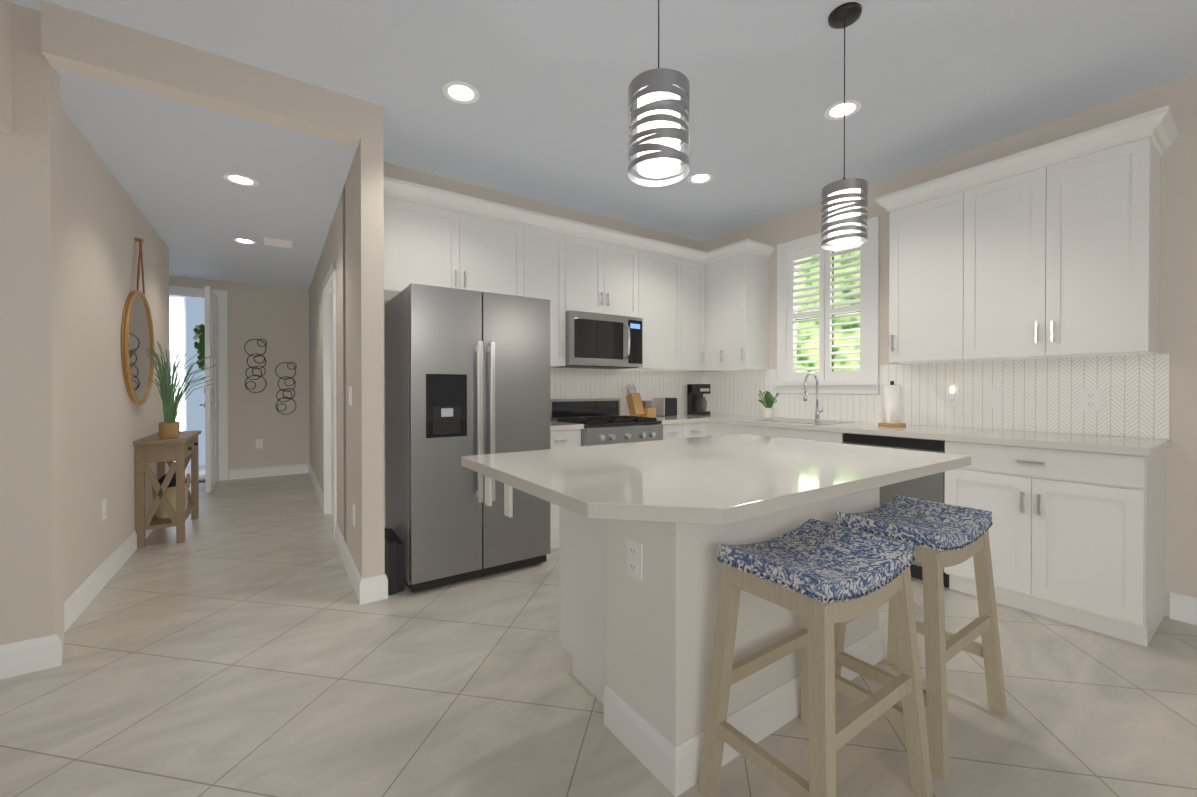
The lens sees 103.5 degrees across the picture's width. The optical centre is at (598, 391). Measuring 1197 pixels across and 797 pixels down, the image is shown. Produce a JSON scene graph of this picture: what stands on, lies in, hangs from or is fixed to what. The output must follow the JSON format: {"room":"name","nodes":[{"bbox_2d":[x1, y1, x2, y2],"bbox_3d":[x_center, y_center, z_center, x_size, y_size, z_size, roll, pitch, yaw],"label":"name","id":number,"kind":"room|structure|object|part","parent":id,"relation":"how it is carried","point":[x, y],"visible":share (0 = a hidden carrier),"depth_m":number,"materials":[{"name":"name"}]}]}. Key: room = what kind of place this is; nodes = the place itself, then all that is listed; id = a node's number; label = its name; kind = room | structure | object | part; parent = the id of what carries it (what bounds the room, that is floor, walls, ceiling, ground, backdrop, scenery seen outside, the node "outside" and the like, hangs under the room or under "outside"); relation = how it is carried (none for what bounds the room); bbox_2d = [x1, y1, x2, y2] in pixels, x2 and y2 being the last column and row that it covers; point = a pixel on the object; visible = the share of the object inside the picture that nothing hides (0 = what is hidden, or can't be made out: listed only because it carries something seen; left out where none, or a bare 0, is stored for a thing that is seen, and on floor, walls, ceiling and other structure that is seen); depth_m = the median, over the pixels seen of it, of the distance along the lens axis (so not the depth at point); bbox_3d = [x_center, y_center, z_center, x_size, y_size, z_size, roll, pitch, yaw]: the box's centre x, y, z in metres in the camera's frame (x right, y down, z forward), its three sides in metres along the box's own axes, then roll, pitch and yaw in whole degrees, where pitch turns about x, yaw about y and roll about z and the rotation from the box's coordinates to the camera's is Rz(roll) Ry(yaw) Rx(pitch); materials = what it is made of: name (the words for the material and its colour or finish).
{"room":"kitchen","nodes":[
{"label":"kitchen","id":0,"kind":"room"},
{"bbox_2d":[0,3,64,655],"bbox_3d":[-4.504,-0.205,0.586,5.200,2.770,0.120,0,0,-34],"label":"wall","id":1,"kind":"structure","parent":0,"point":[31,512],"depth_m":1.97,"materials":[{"name":"beige paint"}]},
{"bbox_2d":[61,107,169,600],"bbox_3d":[-3.400,-0.122,3.330,0.120,2.570,3.160,0,0,-34],"label":"wall","id":2,"kind":"structure","parent":0,"point":[107,421],"depth_m":2.74,"materials":[{"name":"beige paint"}]},
{"bbox_2d":[101,499,106,520],"bbox_3d":[-2.996,0.716,2.860,0.008,0.118,0.075,0,0,-34],"label":"outlet","id":3,"kind":"object","parent":2,"relation":"attached to","point":[103,510],"visible":0.98,"depth_m":2.84,"materials":[{"name":"white plastic"}]},
{"bbox_2d":[121,238,154,404],"bbox_3d":[-3.449,-0.527,3.547,0.045,1.252,0.856,0,0,-34],"label":"round mirror","id":4,"kind":"object","parent":2,"relation":"attached to","point":[137,335],"visible":0.98,"depth_m":3.49,"materials":[{"name":"brown mirror"}]},
{"bbox_2d":[54,68,356,289],"bbox_3d":[-4.196,-1.466,4.636,2.690,0.100,6.450,0,0,-34],"label":"ceiling","id":5,"kind":"structure","parent":0,"point":[169,163],"depth_m":3.09,"materials":[{"name":"grey paint"}]},
{"bbox_2d":[223,173,258,186],"bbox_3d":[-2.371,-1.403,3.128,0.190,0.005,0.190,0,0,-34],"label":"recessed light","id":6,"kind":"object","parent":5,"relation":"in","point":[241,180],"visible":1,"depth_m":3.12,"materials":[{"name":"white plastic"}]},
{"bbox_2d":[232,238,256,244],"bbox_3d":[-3.316,-1.412,4.421,0.190,0.005,0.190,0,0,-34],"label":"recessed light","id":7,"kind":"object","parent":5,"relation":"in","point":[244,241],"visible":1,"depth_m":4.42,"materials":[{"name":"white plastic"}]},
{"bbox_2d":[264,237,292,248],"bbox_3d":[-3.036,-1.411,4.473,0.220,0.006,0.270,0,0,-34],"label":"ceiling vent","id":8,"kind":"object","parent":5,"relation":"in","point":[277,242],"visible":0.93,"depth_m":4.45,"materials":[{"name":"white metal"}]},
{"bbox_2d":[169,276,309,479],"bbox_3d":[-5.176,-0.139,5.974,2.575,2.570,0.150,0,0,-34],"label":"wall","id":9,"kind":"structure","parent":0,"point":[276,319],"depth_m":6.33,"materials":[{"name":"beige paint"}]},
{"bbox_2d":[169,286,227,482],"bbox_3d":[-5.300,-0.079,5.877,1.080,2.450,0.167,0,0,-34],"label":"door frame","id":10,"kind":"structure","parent":9,"relation":"attached to","point":[189,292],"depth_m":6.08,"materials":[{"name":"white wood"}]},
{"bbox_2d":[199,286,218,492],"bbox_3d":[-4.655,-0.028,5.683,0.171,2.328,0.911,0,0,-34],"label":"front door","id":11,"kind":"structure","parent":9,"relation":"in","point":[210,404],"depth_m":5.42,"materials":[{"name":"white paint"}]},
{"bbox_2d":[193,324,204,369],"bbox_3d":[-4.735,-0.527,5.622,0.122,0.561,0.518,0,0,-34],"label":"wreath","id":12,"kind":"object","parent":11,"relation":"hanging from","point":[199,331],"visible":0.75,"depth_m":5.50,"materials":[{"name":"green plant"}]},
{"bbox_2d":[244,339,266,392],"bbox_3d":[-4.565,-0.349,6.285,0.244,0.724,0.009,0,0,-34],"label":"artwork","id":13,"kind":"object","parent":9,"relation":"attached to","point":[259,376],"visible":1,"depth_m":6.29,"materials":[{"name":"grey metal"}]},
{"bbox_2d":[256,439,262,447],"bbox_3d":[-4.543,0.694,6.316,0.075,0.118,0.008,0,0,-34],"label":"electrical outlet","id":14,"kind":"object","parent":9,"relation":"attached to","point":[259,443],"visible":1,"depth_m":6.31,"materials":[{"name":"white plastic"}]},
{"bbox_2d":[275,362,296,413],"bbox_3d":[-4.289,-0.050,6.476,0.244,0.724,0.009,0,0,-34],"label":"artwork","id":15,"kind":"object","parent":9,"relation":"attached to","point":[286,388],"visible":1,"depth_m":6.48,"materials":[{"name":"grey metal"}]},
{"bbox_2d":[309,100,384,578],"bbox_3d":[-2.682,-0.231,4.710,0.115,2.770,5.050,0,0,-34],"label":"wall","id":16,"kind":"structure","parent":0,"point":[363,321],"depth_m":2.67,"materials":[{"name":"beige paint"}]},
{"bbox_2d":[323,260,336,540],"bbox_3d":[-2.294,0.065,4.130,0.132,2.185,1.020,0,0,-34],"label":"door frame","id":17,"kind":"structure","parent":16,"relation":"attached to","point":[329,284],"depth_m":4.45,"materials":[{"name":"white wood"}]},
{"bbox_2d":[330,292,332,515],"bbox_3d":[-2.305,0.113,4.122,0.090,2.077,0.816,0,0,-34],"label":"hall door","id":18,"kind":"structure","parent":16,"relation":"in","point":[331,410],"depth_m":4.33,"materials":[{"name":"white paint"}]},
{"bbox_2d":[349,386,351,404],"bbox_3d":[-1.562,0.025,2.964,0.008,0.118,0.115,0,0,-34],"label":"switch","id":19,"kind":"object","parent":16,"relation":"attached to","point":[350,395],"visible":1,"depth_m":2.94,"materials":[{"name":"white plastic"}]},
{"bbox_2d":[353,504,354,526],"bbox_3d":[-1.477,0.746,2.845,0.008,0.118,0.075,0,0,-34],"label":"outlet","id":20,"kind":"object","parent":16,"relation":"attached to","point":[353,515],"visible":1,"depth_m":2.83,"materials":[{"name":"white plastic"}]},
{"bbox_2d":[0,463,1196,679],"bbox_3d":[-1.801,1.112,0.718,9.800,0.135,12.350,0,0,-34],"label":"baseboard","id":21,"kind":"structure","parent":16,"relation":"attached to","point":[30,655],"depth_m":2.59,"materials":[{"name":"white wood"}]},
{"bbox_2d":[343,162,702,541],"bbox_3d":[-0.204,-0.228,4.285,3.725,2.770,0.150,0,0,-34],"label":"wall","id":22,"kind":"structure","parent":0,"point":[436,181],"depth_m":3.80,"materials":[{"name":"beige paint"}]},
{"bbox_2d":[384,192,471,299],"bbox_3d":[-1.252,-0.941,3.260,0.593,0.590,0.348,0,0,-34],"label":"upper cabinet","id":23,"kind":"object","parent":22,"relation":"attached to","point":[424,244],"depth_m":3.13,"materials":[{"name":"white wood"}]},
{"bbox_2d":[472,212,527,296],"bbox_3d":[-0.879,-0.943,3.515,0.543,0.590,0.348,0,0,-34],"label":"upper cabinet","id":24,"kind":"object","parent":22,"relation":"attached to","point":[499,248],"depth_m":3.42,"materials":[{"name":"white wood"}]},
{"bbox_2d":[528,224,575,366],"bbox_3d":[-0.506,-0.722,3.772,0.476,1.035,0.348,0,0,-34],"label":"upper cabinet","id":25,"kind":"object","parent":22,"relation":"attached to","point":[551,255],"depth_m":3.68,"materials":[{"name":"white wood"}]},
{"bbox_2d":[576,236,611,314],"bbox_3d":[-0.181,-0.941,3.993,0.428,0.600,0.348,0,0,-34],"label":"upper cabinet","id":26,"kind":"object","parent":22,"relation":"attached to","point":[593,258],"depth_m":3.89,"materials":[{"name":"white wood"}]},
{"bbox_2d":[558,310,642,368],"bbox_3d":[-0.016,-0.423,4.031,0.730,0.431,0.472,0,0,-34],"label":"over-the-range microwave","id":27,"kind":"object","parent":26,"relation":"attached to","point":[600,341],"visible":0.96,"depth_m":3.86,"materials":[{"name":"grey metal"}]},
{"bbox_2d":[612,244,639,317],"bbox_3d":[0.077,-0.942,4.169,0.428,0.600,0.348,0,0,-34],"label":"upper cabinet","id":28,"kind":"object","parent":22,"relation":"attached to","point":[625,261],"depth_m":4.08,"materials":[{"name":"white wood"}]},
{"bbox_2d":[550,368,701,415],"bbox_3d":[0.178,0.012,4.451,2.250,0.442,0.008,0,0,-34],"label":"tile backsplash","id":29,"kind":"structure","parent":22,"relation":"attached to","point":[565,383],"depth_m":4.47,"materials":[{"name":"white tile"}]},
{"bbox_2d":[640,389,645,400],"bbox_3d":[0.434,0.035,4.615,0.075,0.118,0.008,0,0,-34],"label":"outlet","id":30,"kind":"object","parent":29,"relation":"attached to","point":[643,394],"visible":0.96,"depth_m":4.62,"materials":[{"name":"white plastic"}]},
{"bbox_2d":[615,248,687,370],"bbox_3d":[0.468,-0.726,4.438,0.636,1.035,0.348,0,0,-34],"label":"upper cabinet","id":31,"kind":"object","parent":22,"relation":"attached to","point":[663,279],"depth_m":4.33,"materials":[{"name":"white wood"}]},
{"bbox_2d":[688,260,703,370],"bbox_3d":[0.803,-0.728,4.667,0.408,1.035,0.348,0,0,-34],"label":"upper cabinet","id":32,"kind":"object","parent":22,"relation":"attached to","point":[695,270],"depth_m":4.56,"materials":[{"name":"white wood"}]},
{"bbox_2d":[0,465,1196,796],"bbox_3d":[-2.425,1.222,1.896,10.100,0.100,15.000,0,0,-34],"label":"floor","id":33,"kind":"structure","parent":0,"point":[240,641],"depth_m":1.80,"materials":[{"name":"tile"}]},
{"bbox_2d":[133,430,200,548],"bbox_3d":[-3.533,0.759,3.904,0.297,0.800,0.890,0,0,-34],"label":"console table","id":34,"kind":"object","parent":33,"relation":"on","point":[182,450],"visible":0.9,"depth_m":3.60,"materials":[{"name":"brown wood"}]},
{"bbox_2d":[152,473,190,517],"bbox_3d":[-3.524,0.839,3.893,0.228,0.330,0.500,0,0,-34],"label":"basket","id":35,"kind":"object","parent":34,"relation":"on","point":[170,493],"visible":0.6,"depth_m":3.74,"materials":[{"name":"beige wicker"}]},
{"bbox_2d":[145,341,215,438],"bbox_3d":[-3.270,-0.018,3.692,0.412,0.754,0.536,0,0,-34],"label":"grass plant","id":36,"kind":"object","parent":34,"relation":"on","point":[169,426],"visible":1,"depth_m":3.66,"materials":[{"name":"plant"}]},
{"bbox_2d":[385,527,403,595],"bbox_3d":[-1.272,1.016,2.878,0.085,0.300,0.380,0,0,-34],"label":"trash can","id":37,"kind":"object","parent":33,"relation":"on","point":[394,558],"visible":0.82,"depth_m":2.74,"materials":[{"name":"black plastic"}]},
{"bbox_2d":[385,283,549,591],"bbox_3d":[-0.885,0.274,3.199,0.890,1.780,0.820,0,0,-34],"label":"fridge","id":38,"kind":"object","parent":33,"relation":"on","point":[467,372],"visible":0.96,"depth_m":2.86,"materials":[{"name":"grey metal"}]},
{"bbox_2d":[550,429,580,549],"bbox_3d":[-0.440,0.718,3.674,0.348,0.884,0.598,0,0,-34],"label":"base cabinet","id":39,"kind":"object","parent":33,"relation":"on","point":[564,438],"depth_m":3.42,"materials":[{"name":"white wood"}]},
{"bbox_2d":[550,420,583,430],"bbox_3d":[-0.428,0.257,3.655,0.348,0.036,0.637,0,0,-34],"label":"countertop","id":40,"kind":"structure","parent":39,"relation":"on","point":[554,425],"depth_m":3.44,"materials":[{"name":"grey stone"}]},
{"bbox_2d":[550,398,662,446],"bbox_3d":[0.056,0.611,3.932,0.750,1.095,0.696,0,0,-34],"label":"range","id":41,"kind":"object","parent":33,"relation":"on","point":[603,421],"visible":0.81,"depth_m":3.84,"materials":[{"name":"grey metal"}]},
{"bbox_2d":[663,423,689,439],"bbox_3d":[0.477,0.714,4.302,0.346,0.884,0.598,0,0,-34],"label":"base cabinet","id":42,"kind":"object","parent":33,"relation":"on","point":[670,431],"depth_m":4.07,"materials":[{"name":"white wood"}]},
{"bbox_2d":[485,478,883,796],"bbox_3d":[0.387,0.727,1.948,1.564,0.888,0.782,0,0,-34],"label":"kitchen island","id":43,"kind":"object","parent":33,"relation":"on","point":[639,651],"depth_m":1.56,"materials":[{"name":"white paint"}]},
{"bbox_2d":[627,538,641,580],"bbox_3d":[0.116,0.544,1.534,0.008,0.118,0.075,0,0,-34],"label":"outlet","id":44,"kind":"object","parent":43,"relation":"attached to","point":[634,559],"visible":1,"depth_m":1.53,"materials":[{"name":"white plastic"}]},
{"bbox_2d":[461,434,970,545],"bbox_3d":[0.456,0.266,1.814,1.630,0.036,1.100,0,0,-34],"label":"island countertop","id":45,"kind":"structure","parent":43,"relation":"on","point":[650,493],"depth_m":1.46,"materials":[{"name":"white stone"}]},
{"bbox_2d":[690,422,705,437],"bbox_3d":[0.672,0.713,4.435,0.359,0.884,0.598,0,0,-34],"label":"base cabinet","id":46,"kind":"object","parent":33,"relation":"on","point":[698,429],"depth_m":4.22,"materials":[{"name":"white wood"}]},
{"bbox_2d":[638,414,705,423],"bbox_3d":[0.556,0.252,4.327,0.508,0.036,0.640,0,0,-34],"label":"countertop","id":47,"kind":"structure","parent":46,"relation":"on","point":[679,418],"depth_m":4.16,"materials":[{"name":"grey stone"}]},
{"bbox_2d":[626,383,655,416],"bbox_3d":[0.391,0.074,4.423,0.210,0.317,0.201,0,0,-34],"label":"knife block","id":48,"kind":"object","parent":47,"relation":"on","point":[637,406],"visible":1,"depth_m":4.38,"materials":[{"name":"brown wood"}]},
{"bbox_2d":[653,398,676,415],"bbox_3d":[0.649,0.145,4.599,0.185,0.174,0.160,0,0,-34],"label":"toaster","id":49,"kind":"object","parent":47,"relation":"on","point":[665,406],"visible":0.81,"depth_m":4.53,"materials":[{"name":"silver plastic"}]},
{"bbox_2d":[686,413,1170,455],"bbox_3d":[1.770,0.257,3.583,0.657,0.036,3.237,0,0,-34],"label":"countertop","id":50,"kind":"structure","parent":46,"relation":"on","point":[1118,445],"depth_m":2.70,"materials":[{"name":"grey stone"}]},
{"bbox_2d":[687,384,709,414],"bbox_3d":[1.038,0.075,4.858,0.170,0.309,0.172,0,0,-34],"label":"coffee maker","id":51,"kind":"object","parent":50,"relation":"on","point":[696,402],"visible":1,"depth_m":4.81,"materials":[{"name":"black plastic"}]},
{"bbox_2d":[758,391,778,417],"bbox_3d":[1.529,0.111,4.208,0.166,0.246,0.166,0,0,-34],"label":"potted plant","id":52,"kind":"object","parent":50,"relation":"on","point":[768,409],"visible":1,"depth_m":4.19,"materials":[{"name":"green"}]},
{"bbox_2d":[763,418,851,424],"bbox_3d":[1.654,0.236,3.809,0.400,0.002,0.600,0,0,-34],"label":"sink basin","id":53,"kind":"object","parent":50,"relation":"in","point":[805,421],"visible":0.86,"depth_m":3.75,"materials":[{"name":"silver metal"}]},
{"bbox_2d":[803,372,824,420],"bbox_3d":[1.715,0.040,3.754,0.212,0.394,0.089,0,0,-34],"label":"faucet","id":54,"kind":"object","parent":50,"relation":"on","point":[817,412],"visible":1,"depth_m":3.80,"materials":[{"name":"silver metal"}]},
{"bbox_2d":[878,381,905,425],"bbox_3d":[2.086,0.081,3.353,0.170,0.317,0.170,0,0,-34],"label":"paper towel","id":55,"kind":"object","parent":50,"relation":"on","point":[892,404],"visible":1,"depth_m":3.31,"materials":[{"name":"white paper"}]},
{"bbox_2d":[706,422,725,435],"bbox_3d":[1.313,0.714,4.308,0.598,0.884,0.378,0,0,-34],"label":"base cabinet","id":56,"kind":"object","parent":33,"relation":"on","point":[712,429],"depth_m":4.18,"materials":[{"name":"white wood"}]},
{"bbox_2d":[726,424,843,443],"bbox_3d":[1.640,0.717,3.831,0.598,0.884,1.008,0,0,-34],"label":"base cabinet","id":57,"kind":"object","parent":33,"relation":"on","point":[824,436],"depth_m":3.60,"materials":[{"name":"white"}]},
{"bbox_2d":[698,518,932,796],"bbox_3d":[0.637,0.810,1.384,0.562,0.730,0.396,0,0,-34],"label":"stool","id":58,"kind":"object","parent":33,"relation":"on","point":[821,577],"visible":1,"depth_m":1.34,"materials":[{"name":"brown wood"}]},
{"bbox_2d":[843,433,948,587],"bbox_3d":[2.088,0.724,3.164,0.592,0.880,0.586,0,0,-34],"label":"dishwasher","id":59,"kind":"object","parent":33,"relation":"on","point":[930,487],"visible":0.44,"depth_m":2.90,"materials":[{"name":"grey metal"}]},
{"bbox_2d":[834,495,1006,779],"bbox_3d":[1.165,0.808,1.746,0.562,0.730,0.396,0,0,-34],"label":"stool","id":60,"kind":"object","parent":33,"relation":"on","point":[940,536],"visible":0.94,"depth_m":1.65,"materials":[{"name":"brown wood"}]},
{"bbox_2d":[944,441,1164,646],"bbox_3d":[2.480,0.725,2.602,0.598,0.884,0.770,0,0,-34],"label":"base cabinet","id":61,"kind":"object","parent":33,"relation":"on","point":[1076,538],"depth_m":2.34,"materials":[{"name":"white wood"}]},
{"bbox_2d":[10,0,1196,241],"bbox_3d":[-0.576,-1.631,-0.825,10.100,0.100,8.450,0,0,-34],"label":"ceiling","id":62,"kind":"structure","parent":0,"point":[544,118],"depth_m":2.37,"materials":[{"name":"grey paint"}]},
{"bbox_2d":[0,0,11,133],"bbox_3d":[-0.333,-1.308,-1.208,0.125,0.540,7.539,0,0,-34],"label":"beam","id":63,"kind":"structure","parent":62,"relation":"attached to","point":[5,72],"depth_m":1.90,"materials":[{"name":"beige paint"}]},
{"bbox_2d":[41,0,360,146],"bbox_3d":[-1.823,-1.496,2.304,1.175,0.210,0.120,0,0,-34],"label":"header beam","id":64,"kind":"structure","parent":62,"relation":"attached to","point":[81,43],"depth_m":2.19,"materials":[{"name":"beige paint"}]},
{"bbox_2d":[442,81,478,103],"bbox_3d":[-0.736,-1.600,2.526,0.190,0.005,0.190,0,0,-34],"label":"recessed light","id":65,"kind":"object","parent":62,"relation":"in","point":[459,92],"visible":1,"depth_m":2.52,"materials":[{"name":"white plastic"}]},
{"bbox_2d":[628,0,689,186],"bbox_3d":[0.172,-1.108,1.344,0.174,0.971,0.174,0,0,-34],"label":"pendant light","id":66,"kind":"object","parent":62,"relation":"hanging from","point":[658,101],"visible":1,"depth_m":1.29,"materials":[{"name":"grey metal"}]},
{"bbox_2d":[687,172,712,183],"bbox_3d":[0.766,-1.606,3.553,0.190,0.005,0.190,0,0,-34],"label":"recessed light","id":67,"kind":"object","parent":62,"relation":"in","point":[700,178],"visible":1,"depth_m":3.55,"materials":[{"name":"white plastic"}]},
{"bbox_2d":[824,100,861,119],"bbox_3d":[1.387,-1.601,2.682,0.190,0.005,0.190,0,0,-34],"label":"recessed light","id":68,"kind":"object","parent":62,"relation":"in","point":[835,111],"visible":0.98,"depth_m":2.67,"materials":[{"name":"white plastic"}]},
{"bbox_2d":[821,2,867,249],"bbox_3d":[1.043,-1.112,2.001,0.174,0.972,0.174,0,0,-34],"label":"pendant light","id":69,"kind":"object","parent":62,"relation":"hanging from","point":[845,220],"visible":1,"depth_m":1.96,"materials":[{"name":"grey metal"}]},
{"bbox_2d":[703,72,1196,616],"bbox_3d":[3.448,-0.213,1.847,0.150,2.770,8.300,0,0,-34],"label":"wall","id":70,"kind":"structure","parent":0,"point":[1177,320],"depth_m":2.44,"materials":[{"name":"beige paint"}]},
{"bbox_2d":[704,240,771,370],"bbox_3d":[1.318,-0.777,4.530,0.328,1.135,0.501,0,0,-34],"label":"upper cabinet","id":71,"kind":"object","parent":70,"relation":"attached to","point":[712,314],"depth_m":4.37,"materials":[{"name":"white wood"}]},
{"bbox_2d":[774,216,879,393],"bbox_3d":[1.936,-0.664,3.996,0.175,1.355,0.896,0,0,-34],"label":"kitchen window","id":72,"kind":"structure","parent":70,"relation":"in","point":[864,379],"depth_m":3.96,"materials":[{"name":"white wood"}]},
{"bbox_2d":[887,177,954,363],"bbox_3d":[2.271,-0.768,3.138,0.328,1.135,0.483,0,0,-34],"label":"upper cabinet","id":73,"kind":"object","parent":70,"relation":"attached to","point":[918,232],"depth_m":3.10,"materials":[{"name":"white wood"}]},
{"bbox_2d":[702,354,1169,438],"bbox_3d":[2.036,0.016,3.768,0.009,0.442,3.233,0,0,-34],"label":"tile backsplash","id":74,"kind":"structure","parent":70,"relation":"attached to","point":[1041,395],"depth_m":2.97,"materials":[{"name":"white tile"}]},
{"bbox_2d":[946,386,958,405],"bbox_3d":[2.403,0.028,3.205,0.022,0.129,0.075,0,0,-34],"label":"outlet","id":75,"kind":"object","parent":74,"relation":"attached to","point":[952,400],"depth_m":3.20,"materials":[{"name":"white plastic"}]},
{"bbox_3d":[2.402,0.001,3.204,0.018,0.075,0.030,0,0,-34],"label":"electrical outlet with night light","id":76,"kind":"part","parent":75,"relation":"part of","materials":[{"name":"white plastic"}]},
{"bbox_2d":[988,390,1002,407],"bbox_3d":[2.538,0.045,3.019,0.008,0.118,0.075,0,0,-34],"label":"outlet","id":77,"kind":"object","parent":74,"relation":"attached to","point":[995,398],"visible":1,"depth_m":3.01,"materials":[{"name":"white plastic"}]},
{"bbox_2d":[1081,390,1100,410],"bbox_3d":[2.781,0.047,2.665,0.008,0.118,0.075,0,0,-34],"label":"outlet","id":78,"kind":"object","parent":74,"relation":"attached to","point":[1090,400],"visible":1,"depth_m":2.66,"materials":[{"name":"white plastic"}]},
{"bbox_2d":[947,110,1166,361],"bbox_3d":[2.569,-0.765,2.702,0.328,1.135,0.805,0,0,-34],"label":"upper cabinet","id":79,"kind":"object","parent":70,"relation":"attached to","point":[1058,260],"depth_m":2.54,"materials":[{"name":"white wood"}]},
{"label":"outside","id":80,"kind":"structure","parent":0,"visible":0},
{"bbox_2d":[186,298,204,465],"bbox_3d":[-5.976,-0.308,6.545,3.500,3.100,1.700,0,0,-34],"label":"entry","id":81,"kind":"object","parent":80,"point":[195,316],"depth_m":7.28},
{"bbox_2d":[169,297,186,473],"bbox_3d":[-5.809,-0.357,6.478,0.200,3.000,0.200,0,0,-34],"label":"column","id":82,"kind":"structure","parent":81,"relation":"on","point":[177,317],"depth_m":6.42,"materials":[{"name":"white"}]},
{"bbox_2d":[797,245,859,371],"bbox_3d":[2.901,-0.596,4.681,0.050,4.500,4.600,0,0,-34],"label":"garden","id":83,"kind":"object","parent":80,"point":[842,327],"depth_m":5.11,"materials":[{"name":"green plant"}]}
]}

